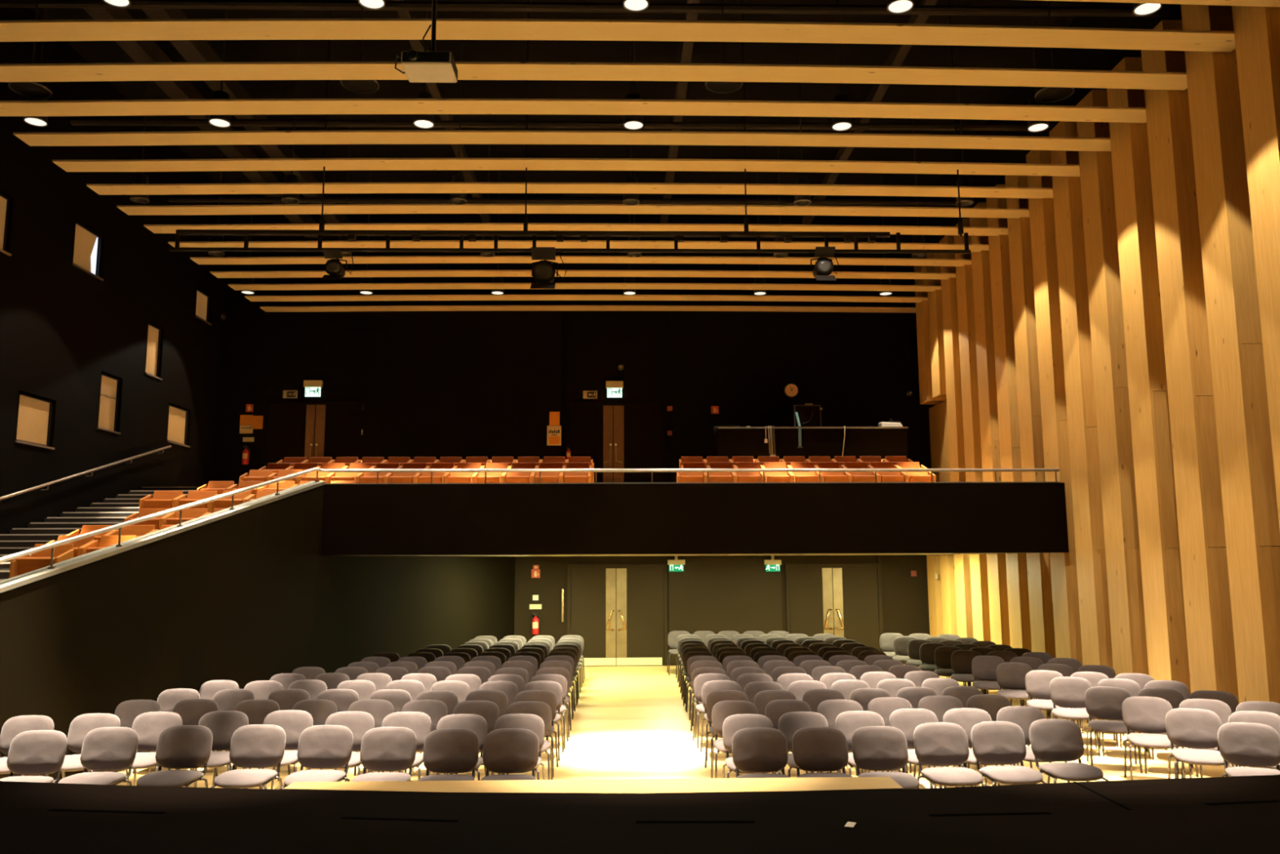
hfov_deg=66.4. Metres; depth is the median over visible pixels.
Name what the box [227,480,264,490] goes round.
seat
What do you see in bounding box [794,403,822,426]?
monitor
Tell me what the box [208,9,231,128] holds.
recessed light
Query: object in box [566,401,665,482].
door
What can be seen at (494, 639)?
chair
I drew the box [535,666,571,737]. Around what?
chair
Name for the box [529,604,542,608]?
wall label
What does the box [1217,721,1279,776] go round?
chair
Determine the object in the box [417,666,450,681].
chair
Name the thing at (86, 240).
blind
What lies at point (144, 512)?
seat
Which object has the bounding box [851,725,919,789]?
chair
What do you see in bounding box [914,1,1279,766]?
wall
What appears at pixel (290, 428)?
door
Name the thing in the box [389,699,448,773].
chair
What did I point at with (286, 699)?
chair
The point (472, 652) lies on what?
chair
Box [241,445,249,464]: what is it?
fire extinguisher
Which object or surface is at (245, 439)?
wall label
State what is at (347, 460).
seat
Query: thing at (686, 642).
chair
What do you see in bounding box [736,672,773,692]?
chair
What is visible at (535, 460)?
seat
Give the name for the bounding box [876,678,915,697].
chair
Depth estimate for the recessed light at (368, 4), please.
10.35 m
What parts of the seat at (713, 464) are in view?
backrest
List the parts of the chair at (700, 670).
leg, leg, backrest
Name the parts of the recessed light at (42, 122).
hanging rod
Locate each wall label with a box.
[242,437,253,441]
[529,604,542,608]
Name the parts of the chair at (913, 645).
seat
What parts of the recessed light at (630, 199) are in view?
hanging rod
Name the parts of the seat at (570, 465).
backrest, panel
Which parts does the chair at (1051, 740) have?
post, backrest, seat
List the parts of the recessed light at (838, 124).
hanging rod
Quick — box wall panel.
[668,555,782,664]
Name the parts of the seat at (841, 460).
backrest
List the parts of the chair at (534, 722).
backrest, seat, leg, leg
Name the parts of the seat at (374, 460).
backrest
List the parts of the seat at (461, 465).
backrest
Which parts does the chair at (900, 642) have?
seat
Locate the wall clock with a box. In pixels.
[784,383,798,397]
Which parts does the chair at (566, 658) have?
backrest, leg, leg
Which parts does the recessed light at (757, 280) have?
hanging rod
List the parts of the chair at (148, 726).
leg, seat, backrest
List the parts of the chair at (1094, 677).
backrest, leg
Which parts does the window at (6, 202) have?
frame, sill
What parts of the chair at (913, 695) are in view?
leg, backrest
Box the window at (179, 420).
[166,403,191,447]
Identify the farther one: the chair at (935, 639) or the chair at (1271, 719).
the chair at (935, 639)
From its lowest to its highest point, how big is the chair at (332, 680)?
0.853 m
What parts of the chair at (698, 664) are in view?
leg, leg, backrest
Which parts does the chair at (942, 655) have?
seat, backrest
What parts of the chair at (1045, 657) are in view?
backrest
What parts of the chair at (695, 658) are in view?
leg, backrest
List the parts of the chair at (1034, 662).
backrest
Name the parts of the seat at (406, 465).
backrest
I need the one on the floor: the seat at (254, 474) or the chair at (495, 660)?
the chair at (495, 660)
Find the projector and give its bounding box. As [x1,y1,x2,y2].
[394,0,457,82]
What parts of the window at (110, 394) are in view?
sill, frame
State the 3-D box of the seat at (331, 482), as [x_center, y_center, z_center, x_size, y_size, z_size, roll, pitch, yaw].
[-5.116,1.230,16.666,0.518,0.658,0.392,0,-8,-1]
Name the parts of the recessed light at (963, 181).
hanging rod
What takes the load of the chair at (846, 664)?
on the floor
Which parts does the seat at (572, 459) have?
backrest, panel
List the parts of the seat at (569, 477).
panel, seat panel, panel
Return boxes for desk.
[713,426,909,461]
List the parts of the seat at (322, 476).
backrest, seat panel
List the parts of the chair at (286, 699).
backrest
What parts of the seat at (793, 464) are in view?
backrest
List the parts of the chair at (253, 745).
seat, backrest, post, leg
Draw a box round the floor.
[116,663,1239,789]
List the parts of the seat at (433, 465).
backrest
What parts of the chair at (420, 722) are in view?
backrest, seat, leg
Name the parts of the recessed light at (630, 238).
hanging rod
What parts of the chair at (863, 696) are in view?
backrest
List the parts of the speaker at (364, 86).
hanging rod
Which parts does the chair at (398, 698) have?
leg, backrest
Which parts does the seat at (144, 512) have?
panel, seat panel, backrest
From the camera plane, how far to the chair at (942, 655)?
16.44 m
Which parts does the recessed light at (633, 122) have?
hanging rod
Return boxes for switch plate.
[533,595,538,599]
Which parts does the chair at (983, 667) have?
seat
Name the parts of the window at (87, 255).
sill, frame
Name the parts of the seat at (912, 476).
backrest, seat panel, panel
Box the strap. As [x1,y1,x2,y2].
[795,412,802,448]
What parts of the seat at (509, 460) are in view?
backrest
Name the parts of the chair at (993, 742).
post, backrest, seat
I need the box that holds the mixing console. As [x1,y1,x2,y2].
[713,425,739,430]
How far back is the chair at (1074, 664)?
14.46 m
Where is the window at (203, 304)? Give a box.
[195,286,212,324]
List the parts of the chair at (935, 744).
leg, post, backrest, seat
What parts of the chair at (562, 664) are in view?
backrest, leg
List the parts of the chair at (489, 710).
backrest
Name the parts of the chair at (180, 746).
seat, backrest, post, leg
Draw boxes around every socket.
[347,234,356,241]
[412,235,420,241]
[467,235,475,241]
[556,235,563,241]
[580,235,587,242]
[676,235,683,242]
[720,235,727,242]
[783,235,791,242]
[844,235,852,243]
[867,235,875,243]
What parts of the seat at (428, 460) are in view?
backrest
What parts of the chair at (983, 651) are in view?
backrest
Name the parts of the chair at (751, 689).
backrest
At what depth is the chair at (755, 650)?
16.48 m
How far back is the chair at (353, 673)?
13.64 m
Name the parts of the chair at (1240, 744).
post, seat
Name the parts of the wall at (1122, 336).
recess panel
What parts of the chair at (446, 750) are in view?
seat, post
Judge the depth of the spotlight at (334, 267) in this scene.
14.12 m
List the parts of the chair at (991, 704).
backrest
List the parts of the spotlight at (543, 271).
barn door, barn door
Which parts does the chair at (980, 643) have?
backrest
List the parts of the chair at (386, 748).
seat, post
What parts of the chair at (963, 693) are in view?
backrest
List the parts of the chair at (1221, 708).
leg, leg, backrest, seat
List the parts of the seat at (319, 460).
backrest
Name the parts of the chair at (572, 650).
backrest, leg, leg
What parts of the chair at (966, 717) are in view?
backrest, seat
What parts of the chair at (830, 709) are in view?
backrest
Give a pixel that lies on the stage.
(1220, 815)
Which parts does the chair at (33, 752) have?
seat, post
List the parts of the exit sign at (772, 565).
panel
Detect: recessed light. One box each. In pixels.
[22,8,48,127]
[102,0,130,8]
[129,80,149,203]
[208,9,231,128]
[208,151,224,256]
[240,194,254,294]
[281,40,299,204]
[338,114,352,256]
[357,0,386,9]
[359,170,373,294]
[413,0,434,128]
[449,40,466,204]
[480,114,494,257]
[491,170,503,294]
[622,0,649,12]
[622,13,644,130]
[622,40,639,205]
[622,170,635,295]
[626,130,641,257]
[753,171,766,295]
[773,116,788,257]
[794,43,811,205]
[831,0,852,131]
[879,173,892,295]
[886,0,914,14]
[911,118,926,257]
[955,45,973,206]
[1026,0,1048,132]
[1132,3,1162,16]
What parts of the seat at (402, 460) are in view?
backrest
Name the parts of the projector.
panel, panel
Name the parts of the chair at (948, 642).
backrest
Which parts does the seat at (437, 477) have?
panel, seat panel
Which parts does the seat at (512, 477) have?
panel, seat panel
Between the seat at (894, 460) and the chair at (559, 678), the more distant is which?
the seat at (894, 460)
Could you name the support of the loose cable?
hanging from the desk
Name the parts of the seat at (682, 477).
panel, seat panel, panel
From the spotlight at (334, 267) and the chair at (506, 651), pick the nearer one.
the spotlight at (334, 267)
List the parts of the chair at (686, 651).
leg, leg, backrest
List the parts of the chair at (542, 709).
backrest, seat, leg, leg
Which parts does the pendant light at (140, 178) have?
hanging rod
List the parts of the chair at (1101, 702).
leg, leg, backrest, seat, leg, leg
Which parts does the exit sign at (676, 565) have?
panel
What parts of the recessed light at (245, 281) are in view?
hanging rod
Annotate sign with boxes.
[245,404,253,411]
[282,390,297,398]
[303,380,323,396]
[531,568,540,577]
[533,564,538,568]
[582,391,597,398]
[605,381,622,397]
[667,555,684,571]
[711,405,719,413]
[764,555,781,571]
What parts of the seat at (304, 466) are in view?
backrest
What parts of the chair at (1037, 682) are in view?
backrest, seat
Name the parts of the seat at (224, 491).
backrest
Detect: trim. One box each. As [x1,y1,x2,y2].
[0,480,324,592]
[593,665,666,666]
[877,555,884,651]
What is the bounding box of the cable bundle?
[767,426,775,456]
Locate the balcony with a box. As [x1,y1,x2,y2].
[321,482,1068,555]
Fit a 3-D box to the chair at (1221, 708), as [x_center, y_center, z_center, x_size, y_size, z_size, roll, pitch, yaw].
[5.818,3.239,9.966,0.520,0.853,0.547,-3,-8,20]
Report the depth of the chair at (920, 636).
19.32 m
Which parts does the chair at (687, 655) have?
leg, leg, backrest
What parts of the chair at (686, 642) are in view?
leg, backrest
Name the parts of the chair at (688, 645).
leg, backrest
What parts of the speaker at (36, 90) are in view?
hanging rod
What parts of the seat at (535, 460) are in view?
backrest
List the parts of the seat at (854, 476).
backrest, seat panel, panel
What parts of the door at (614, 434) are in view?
edge plate, edge plate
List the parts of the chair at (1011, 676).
seat, backrest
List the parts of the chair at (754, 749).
post, seat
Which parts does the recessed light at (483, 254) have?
hanging rod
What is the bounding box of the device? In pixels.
[878,417,902,426]
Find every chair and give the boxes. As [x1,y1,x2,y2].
[0,715,53,776]
[0,729,67,782]
[39,712,120,777]
[57,726,138,785]
[87,699,160,785]
[105,711,182,785]
[132,688,199,773]
[136,724,213,786]
[147,698,218,786]
[177,710,248,788]
[190,688,254,769]
[199,680,239,751]
[209,724,285,789]
[212,698,279,788]
[225,680,283,751]
[242,709,312,788]
[248,688,310,769]
[270,672,306,688]
[271,698,337,788]
[279,724,353,789]
[288,679,327,699]
[292,666,325,679]
[307,711,374,775]
[314,672,350,689]
[316,688,359,751]
[334,666,368,679]
[334,698,394,781]
[336,680,375,699]
[346,661,379,672]
[351,726,416,781]
[353,688,411,775]
[355,672,391,690]
[360,656,391,667]
[368,711,431,779]
[372,652,399,662]
[375,666,408,680]
[385,679,424,700]
[386,661,417,673]
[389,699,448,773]
[397,656,426,670]
[400,672,436,691]
[404,689,457,773]
[407,652,435,662]
[416,648,443,658]
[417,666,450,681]
[417,728,479,780]
[419,680,470,753]
[424,661,456,675]
[425,644,451,654]
[429,713,487,780]
[434,655,464,672]
[442,652,471,663]
[444,673,481,692]
[444,700,499,774]
[449,648,477,659]
[455,689,507,773]
[456,666,490,684]
[457,644,483,654]
[462,660,495,676]
[463,640,488,651]
[468,638,493,647]
[471,655,501,671]
[474,635,497,644]
[477,651,506,666]
[479,680,518,706]
[480,728,538,780]
[483,647,511,661]
[487,674,524,693]
[488,644,515,657]
[488,713,545,779]
[493,640,519,653]
[494,667,528,686]
[498,638,523,648]
[499,701,552,779]
[501,660,533,682]
[502,635,526,645]
[506,655,537,675]
[506,689,558,777]
[511,651,541,670]
[516,647,544,663]
[521,644,547,658]
[523,680,564,760]
[524,640,550,654]
[528,637,552,651]
[530,673,568,748]
[532,635,555,648]
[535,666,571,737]
[539,660,573,724]
[543,655,575,716]
[546,651,577,705]
[550,647,579,702]
[552,643,581,693]
[555,640,582,690]
[557,637,583,683]
[560,635,584,682]
[666,630,689,675]
[675,634,700,680]
[676,636,702,684]
[678,640,705,687]
[680,643,707,696]
[681,647,710,703]
[683,651,713,709]
[685,655,717,715]
[688,660,723,725]
[690,666,726,737]
[692,672,730,748]
[693,630,715,641]
[700,680,741,760]
[703,634,727,645]
[704,689,748,767]
[706,636,730,650]
[710,640,735,654]
[711,700,758,777]
[712,643,739,657]
[715,647,744,662]
[717,630,739,639]
[719,651,747,664]
[722,655,753,673]
[722,713,780,777]
[726,660,759,679]
[730,633,753,644]
[730,666,764,681]
[732,727,790,777]
[736,636,759,648]
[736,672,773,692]
[740,640,765,651]
[743,630,764,638]
[744,643,771,657]
[744,680,792,753]
[750,646,777,660]
[753,650,782,662]
[754,689,808,773]
[757,655,787,669]
[758,633,781,641]
[763,659,795,676]
[764,636,789,646]
[764,698,822,773]
[768,630,789,637]
[771,639,795,648]
[771,666,805,682]
[776,642,802,656]
[777,672,813,690]
[777,711,840,776]
[783,646,811,660]
[786,633,808,640]
[787,680,826,752]
[788,650,817,662]
[792,726,853,777]
[793,654,823,666]
[794,636,817,644]
[799,659,831,675]
[801,639,826,648]
[802,688,857,775]
[808,642,834,655]
[811,666,845,680]
[813,633,835,639]
[817,646,845,658]
[817,698,876,772]
[819,672,856,688]
[822,650,852,662]
[823,636,846,644]
[828,654,857,666]
[831,639,856,647]
[831,679,870,699]
[835,659,867,673]
[835,710,901,775]
[840,642,866,653]
[849,665,883,679]
[849,688,907,773]
[851,646,879,657]
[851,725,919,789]
[857,650,886,661]
[860,671,896,688]
[863,654,893,665]
[867,697,931,787]
[872,659,903,671]
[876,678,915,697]
[879,632,905,664]
[888,664,921,678]
[888,707,957,787]
[892,635,918,662]
[896,686,937,772]
[904,670,939,686]
[905,633,931,664]
[906,639,933,666]
[913,721,986,787]
[918,695,983,787]
[919,642,950,678]
[921,677,959,695]
[924,636,947,642]
[933,645,966,685]
[937,634,959,639]
[938,640,966,682]
[942,685,1004,767]
[942,707,1012,787]
[950,643,982,692]
[951,649,985,693]
[953,637,982,680]
[966,693,1032,784]
[967,647,995,685]
[969,640,995,686]
[970,720,1046,786]
[971,655,1006,689]
[984,644,1017,699]
[986,650,1022,706]
[996,662,1035,699]
[996,706,1070,785]
[1004,648,1031,656]
[1009,656,1048,718]
[1022,651,1053,706]
[1025,670,1066,710]
[1029,718,1108,782]
[1037,663,1080,728]
[1047,657,1088,723]
[1049,676,1100,755]
[1070,671,1119,746]
[1077,664,1124,735]
[1084,685,1142,773]
[1097,678,1151,759]
[1114,672,1166,750]
[1121,696,1186,779]
[1137,688,1198,777]
[1144,680,1190,759]
[1164,707,1232,778]
[1178,698,1245,777]
[1188,689,1238,777]
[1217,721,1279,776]
[1227,710,1279,768]
[1235,700,1279,767]
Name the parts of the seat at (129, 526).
backrest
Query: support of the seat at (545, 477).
on the tier
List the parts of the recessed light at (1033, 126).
hanging rod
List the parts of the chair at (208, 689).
backrest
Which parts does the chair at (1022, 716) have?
backrest, seat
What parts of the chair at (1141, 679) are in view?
leg, backrest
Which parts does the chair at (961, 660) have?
seat, backrest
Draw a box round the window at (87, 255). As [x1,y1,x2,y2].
[71,217,104,280]
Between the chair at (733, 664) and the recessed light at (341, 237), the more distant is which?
the recessed light at (341, 237)
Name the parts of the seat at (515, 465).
backrest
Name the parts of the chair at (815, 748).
post, seat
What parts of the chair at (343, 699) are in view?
backrest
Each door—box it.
[260,400,364,469]
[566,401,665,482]
[567,564,667,666]
[785,563,881,651]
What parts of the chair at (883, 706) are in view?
backrest, leg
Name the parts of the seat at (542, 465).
backrest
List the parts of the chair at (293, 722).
seat, backrest, leg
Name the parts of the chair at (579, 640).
backrest, leg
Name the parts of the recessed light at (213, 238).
hanging rod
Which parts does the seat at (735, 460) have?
backrest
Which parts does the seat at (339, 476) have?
panel, seat panel, backrest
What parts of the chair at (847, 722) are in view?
leg, seat, backrest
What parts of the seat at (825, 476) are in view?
backrest, seat panel, panel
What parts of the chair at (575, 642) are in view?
backrest, leg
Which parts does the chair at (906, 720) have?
backrest, seat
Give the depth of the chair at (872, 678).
12.79 m
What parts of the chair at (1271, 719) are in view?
backrest, seat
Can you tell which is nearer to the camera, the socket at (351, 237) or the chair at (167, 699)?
the chair at (167, 699)
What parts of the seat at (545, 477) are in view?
panel, seat panel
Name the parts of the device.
lid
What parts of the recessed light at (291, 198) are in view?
hanging rod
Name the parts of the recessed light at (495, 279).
hanging rod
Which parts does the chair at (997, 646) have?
backrest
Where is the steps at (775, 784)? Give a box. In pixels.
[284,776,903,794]
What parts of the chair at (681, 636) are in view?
leg, backrest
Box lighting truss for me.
[168,0,970,253]
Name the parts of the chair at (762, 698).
backrest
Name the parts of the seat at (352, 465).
backrest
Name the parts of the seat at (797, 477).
panel, backrest, seat panel, panel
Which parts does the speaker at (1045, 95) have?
hanging rod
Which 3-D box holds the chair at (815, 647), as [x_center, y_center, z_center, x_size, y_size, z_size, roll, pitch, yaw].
[3.212,4.203,16.989,0.520,0.853,0.547,0,-8,-1]
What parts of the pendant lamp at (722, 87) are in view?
hanging rod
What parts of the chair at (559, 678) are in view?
backrest, seat, leg, leg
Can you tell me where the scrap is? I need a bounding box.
[844,821,856,827]
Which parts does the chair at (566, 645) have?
backrest, leg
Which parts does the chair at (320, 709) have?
leg, leg, backrest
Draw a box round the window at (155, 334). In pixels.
[144,321,163,380]
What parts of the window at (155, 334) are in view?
sill, frame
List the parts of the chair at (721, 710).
leg, leg, seat, backrest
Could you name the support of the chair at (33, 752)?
on the floor
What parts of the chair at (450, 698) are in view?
backrest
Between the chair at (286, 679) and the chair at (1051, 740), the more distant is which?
the chair at (286, 679)
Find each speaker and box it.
[8,0,52,98]
[340,6,379,93]
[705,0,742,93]
[1034,0,1074,102]
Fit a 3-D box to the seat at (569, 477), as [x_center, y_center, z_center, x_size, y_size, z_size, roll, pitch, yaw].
[-1.166,1.077,17.732,0.518,0.658,0.392,0,-8,-1]
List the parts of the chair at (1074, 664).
backrest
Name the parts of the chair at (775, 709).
backrest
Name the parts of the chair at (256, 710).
leg, backrest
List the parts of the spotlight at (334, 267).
barn door, barn door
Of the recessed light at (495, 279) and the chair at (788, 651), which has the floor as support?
the chair at (788, 651)
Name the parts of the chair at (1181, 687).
leg, backrest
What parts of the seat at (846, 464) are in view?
backrest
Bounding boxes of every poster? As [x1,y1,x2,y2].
[239,425,253,433]
[240,414,253,425]
[252,415,262,428]
[546,425,561,445]
[549,411,559,425]
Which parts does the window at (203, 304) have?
frame, sill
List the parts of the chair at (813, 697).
backrest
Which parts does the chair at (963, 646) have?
backrest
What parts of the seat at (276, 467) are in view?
backrest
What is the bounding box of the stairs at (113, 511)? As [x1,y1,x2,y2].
[0,486,237,564]
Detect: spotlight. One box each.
[321,248,353,279]
[530,247,566,288]
[810,246,838,280]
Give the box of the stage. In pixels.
[0,774,1279,853]
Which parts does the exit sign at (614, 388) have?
panel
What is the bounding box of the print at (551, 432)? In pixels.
[548,429,559,435]
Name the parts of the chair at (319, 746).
seat, backrest, post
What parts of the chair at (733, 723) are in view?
leg, leg, post, seat, backrest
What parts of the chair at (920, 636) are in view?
backrest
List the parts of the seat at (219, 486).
panel, seat panel, backrest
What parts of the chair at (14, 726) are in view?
seat, backrest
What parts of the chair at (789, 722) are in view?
leg, seat, backrest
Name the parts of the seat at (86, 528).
panel, backrest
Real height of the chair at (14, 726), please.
0.853 m
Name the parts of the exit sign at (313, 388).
panel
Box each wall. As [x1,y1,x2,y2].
[0,7,229,533]
[0,484,515,782]
[213,193,934,486]
[514,554,946,666]
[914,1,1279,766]
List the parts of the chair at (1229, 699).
leg, backrest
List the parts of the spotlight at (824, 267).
barn door, barn door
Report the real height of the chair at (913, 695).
0.853 m
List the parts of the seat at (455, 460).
backrest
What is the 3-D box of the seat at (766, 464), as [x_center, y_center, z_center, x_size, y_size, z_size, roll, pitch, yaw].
[2.613,0.985,18.734,0.518,0.658,0.392,0,-8,-1]
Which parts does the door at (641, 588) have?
kick plate, handle, edge plate, edge plate, handle, kick plate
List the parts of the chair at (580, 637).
backrest, leg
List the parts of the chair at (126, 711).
leg, backrest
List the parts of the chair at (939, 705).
backrest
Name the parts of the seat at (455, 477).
panel, seat panel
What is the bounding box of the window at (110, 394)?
[97,370,122,434]
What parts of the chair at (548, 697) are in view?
backrest, seat, leg, leg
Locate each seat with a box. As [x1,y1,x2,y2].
[9,543,71,562]
[46,535,94,543]
[66,524,115,537]
[114,524,135,531]
[124,508,169,524]
[138,490,183,513]
[167,508,191,515]
[173,490,217,513]
[196,480,235,494]
[209,490,251,502]
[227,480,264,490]
[239,469,275,486]
[259,462,291,475]
[259,480,284,488]
[268,469,302,480]
[276,457,306,469]
[287,462,318,475]
[297,471,332,483]
[302,457,333,468]
[317,462,346,476]
[327,471,360,483]
[329,457,359,467]
[330,480,355,483]
[343,462,373,475]
[355,457,385,468]
[356,471,390,483]
[371,462,400,475]
[382,457,411,467]
[386,471,418,483]
[399,462,428,475]
[408,457,437,468]
[415,471,447,483]
[426,462,455,475]
[435,457,463,468]
[444,471,475,483]
[453,462,483,475]
[461,456,488,467]
[473,471,504,482]
[481,462,510,475]
[487,456,515,468]
[502,471,533,482]
[509,462,537,476]
[514,456,541,468]
[531,471,561,482]
[536,462,564,472]
[540,456,567,465]
[560,471,590,482]
[563,462,591,482]
[566,456,592,482]
[592,462,594,482]
[676,471,706,482]
[679,456,706,468]
[680,462,709,468]
[705,456,731,465]
[705,471,735,482]
[707,462,736,474]
[730,456,757,466]
[733,471,763,482]
[734,462,764,475]
[755,456,783,466]
[761,462,791,473]
[761,471,792,482]
[782,456,809,467]
[788,462,817,475]
[790,471,821,482]
[807,456,835,468]
[815,462,845,473]
[817,471,850,481]
[832,456,861,468]
[842,462,872,475]
[846,471,879,481]
[858,456,887,468]
[869,462,900,474]
[876,471,907,481]
[884,456,913,466]
[895,462,927,468]
[902,471,936,481]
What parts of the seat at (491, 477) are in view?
panel, seat panel, backrest, panel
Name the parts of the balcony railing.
post, post, glass panel, post, post, post, post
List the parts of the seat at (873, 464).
backrest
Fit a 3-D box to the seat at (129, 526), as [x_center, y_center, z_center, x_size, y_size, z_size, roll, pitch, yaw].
[-6.689,1.611,12.846,0.518,0.658,0.392,0,-8,-1]
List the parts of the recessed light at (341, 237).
hanging rod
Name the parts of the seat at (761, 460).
backrest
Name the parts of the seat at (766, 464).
backrest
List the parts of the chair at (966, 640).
backrest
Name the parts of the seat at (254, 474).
panel, seat panel, backrest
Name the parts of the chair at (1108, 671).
leg, backrest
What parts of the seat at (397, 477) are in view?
panel, seat panel, backrest, panel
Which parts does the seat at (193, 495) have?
panel, seat panel, backrest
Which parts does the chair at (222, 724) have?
seat, backrest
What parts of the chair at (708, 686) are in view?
leg, leg, seat, backrest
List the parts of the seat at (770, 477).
seat panel, panel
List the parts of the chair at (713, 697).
leg, leg, seat, backrest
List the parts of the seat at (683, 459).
backrest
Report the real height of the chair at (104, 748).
0.853 m
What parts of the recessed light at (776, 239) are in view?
hanging rod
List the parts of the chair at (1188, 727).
leg, post, leg, backrest, seat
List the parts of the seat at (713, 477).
seat panel, panel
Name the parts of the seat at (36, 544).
panel, backrest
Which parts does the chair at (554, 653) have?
backrest, leg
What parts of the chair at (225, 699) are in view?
backrest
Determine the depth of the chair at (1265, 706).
10.03 m
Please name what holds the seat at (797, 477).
on the tier
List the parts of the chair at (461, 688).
backrest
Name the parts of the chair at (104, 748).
seat, backrest, post, leg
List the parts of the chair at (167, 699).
backrest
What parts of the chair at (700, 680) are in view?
leg, leg, seat, backrest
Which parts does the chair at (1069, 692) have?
backrest, seat, leg, leg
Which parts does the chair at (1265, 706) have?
backrest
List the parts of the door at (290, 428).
edge plate, edge plate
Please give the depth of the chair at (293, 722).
9.65 m
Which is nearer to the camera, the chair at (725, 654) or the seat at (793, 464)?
the chair at (725, 654)
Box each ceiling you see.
[0,0,1279,312]
[359,552,1027,556]
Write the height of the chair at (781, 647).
0.853 m
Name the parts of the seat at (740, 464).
backrest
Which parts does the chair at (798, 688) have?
backrest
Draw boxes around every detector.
[221,313,226,319]
[617,364,623,369]
[906,390,912,395]
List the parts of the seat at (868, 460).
backrest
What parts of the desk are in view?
panel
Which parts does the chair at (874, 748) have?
post, backrest, seat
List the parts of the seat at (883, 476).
backrest, seat panel, panel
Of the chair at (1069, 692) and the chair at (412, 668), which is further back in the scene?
the chair at (412, 668)
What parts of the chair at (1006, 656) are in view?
backrest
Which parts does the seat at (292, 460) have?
backrest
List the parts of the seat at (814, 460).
backrest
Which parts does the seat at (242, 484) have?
panel, seat panel, backrest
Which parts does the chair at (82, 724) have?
seat, backrest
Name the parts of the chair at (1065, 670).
backrest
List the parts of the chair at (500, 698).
backrest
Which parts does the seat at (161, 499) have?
panel, seat panel, backrest, panel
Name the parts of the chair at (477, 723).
backrest, seat, leg, leg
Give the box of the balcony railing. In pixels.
[0,467,1059,583]
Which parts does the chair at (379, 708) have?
backrest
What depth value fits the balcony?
14.97 m
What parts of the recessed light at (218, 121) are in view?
hanging rod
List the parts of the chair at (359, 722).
seat, backrest, leg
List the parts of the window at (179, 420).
sill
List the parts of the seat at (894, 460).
backrest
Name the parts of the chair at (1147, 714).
leg, leg, backrest, seat, leg, leg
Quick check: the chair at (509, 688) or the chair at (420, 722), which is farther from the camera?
the chair at (509, 688)
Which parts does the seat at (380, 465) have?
backrest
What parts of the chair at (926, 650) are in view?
seat, backrest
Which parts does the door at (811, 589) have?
edge plate, handle, edge plate, handle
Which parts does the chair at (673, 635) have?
leg, leg, seat, backrest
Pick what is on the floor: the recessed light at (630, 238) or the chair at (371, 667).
the chair at (371, 667)
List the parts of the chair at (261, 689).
backrest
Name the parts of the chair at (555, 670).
backrest, seat, leg, leg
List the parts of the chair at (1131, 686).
leg, leg, backrest, leg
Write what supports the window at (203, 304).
in the wall at (61, 325)
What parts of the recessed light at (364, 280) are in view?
hanging rod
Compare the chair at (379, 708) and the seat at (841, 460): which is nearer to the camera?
the chair at (379, 708)
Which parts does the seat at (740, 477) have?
seat panel, panel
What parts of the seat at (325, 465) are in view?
backrest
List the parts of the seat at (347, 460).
backrest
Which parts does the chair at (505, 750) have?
seat, post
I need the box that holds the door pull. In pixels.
[561,588,564,622]
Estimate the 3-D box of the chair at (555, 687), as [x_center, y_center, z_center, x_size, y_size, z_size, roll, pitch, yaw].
[-1.187,3.503,11.708,0.520,0.853,0.547,0,-8,0]
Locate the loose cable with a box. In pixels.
[842,426,844,456]
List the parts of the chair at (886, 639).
backrest, seat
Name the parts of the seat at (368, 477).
panel, seat panel, backrest, panel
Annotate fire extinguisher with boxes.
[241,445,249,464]
[532,613,540,634]
[566,447,571,459]
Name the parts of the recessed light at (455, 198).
hanging rod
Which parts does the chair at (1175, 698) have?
leg, backrest, leg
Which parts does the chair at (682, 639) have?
leg, backrest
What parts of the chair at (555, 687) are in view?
backrest, seat, leg, leg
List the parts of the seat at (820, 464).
backrest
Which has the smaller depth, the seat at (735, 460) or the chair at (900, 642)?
the chair at (900, 642)
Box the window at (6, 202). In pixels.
[0,190,13,256]
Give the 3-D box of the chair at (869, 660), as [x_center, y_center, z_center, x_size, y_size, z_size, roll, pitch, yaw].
[3.687,3.901,14.778,0.520,0.853,0.547,0,-8,-3]
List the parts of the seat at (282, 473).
panel, seat panel, backrest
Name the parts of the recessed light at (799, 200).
hanging rod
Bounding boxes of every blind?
[0,195,7,249]
[16,394,49,444]
[72,223,97,272]
[97,375,117,430]
[145,324,159,375]
[167,405,186,444]
[195,290,207,320]
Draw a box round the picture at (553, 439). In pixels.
[549,435,559,444]
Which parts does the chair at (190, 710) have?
backrest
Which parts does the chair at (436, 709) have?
backrest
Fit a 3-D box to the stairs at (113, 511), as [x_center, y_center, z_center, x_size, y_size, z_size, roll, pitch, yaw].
[-8.559,2.082,14.433,2.090,3.062,9.675,0,-8,-1]
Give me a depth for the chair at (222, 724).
9.60 m

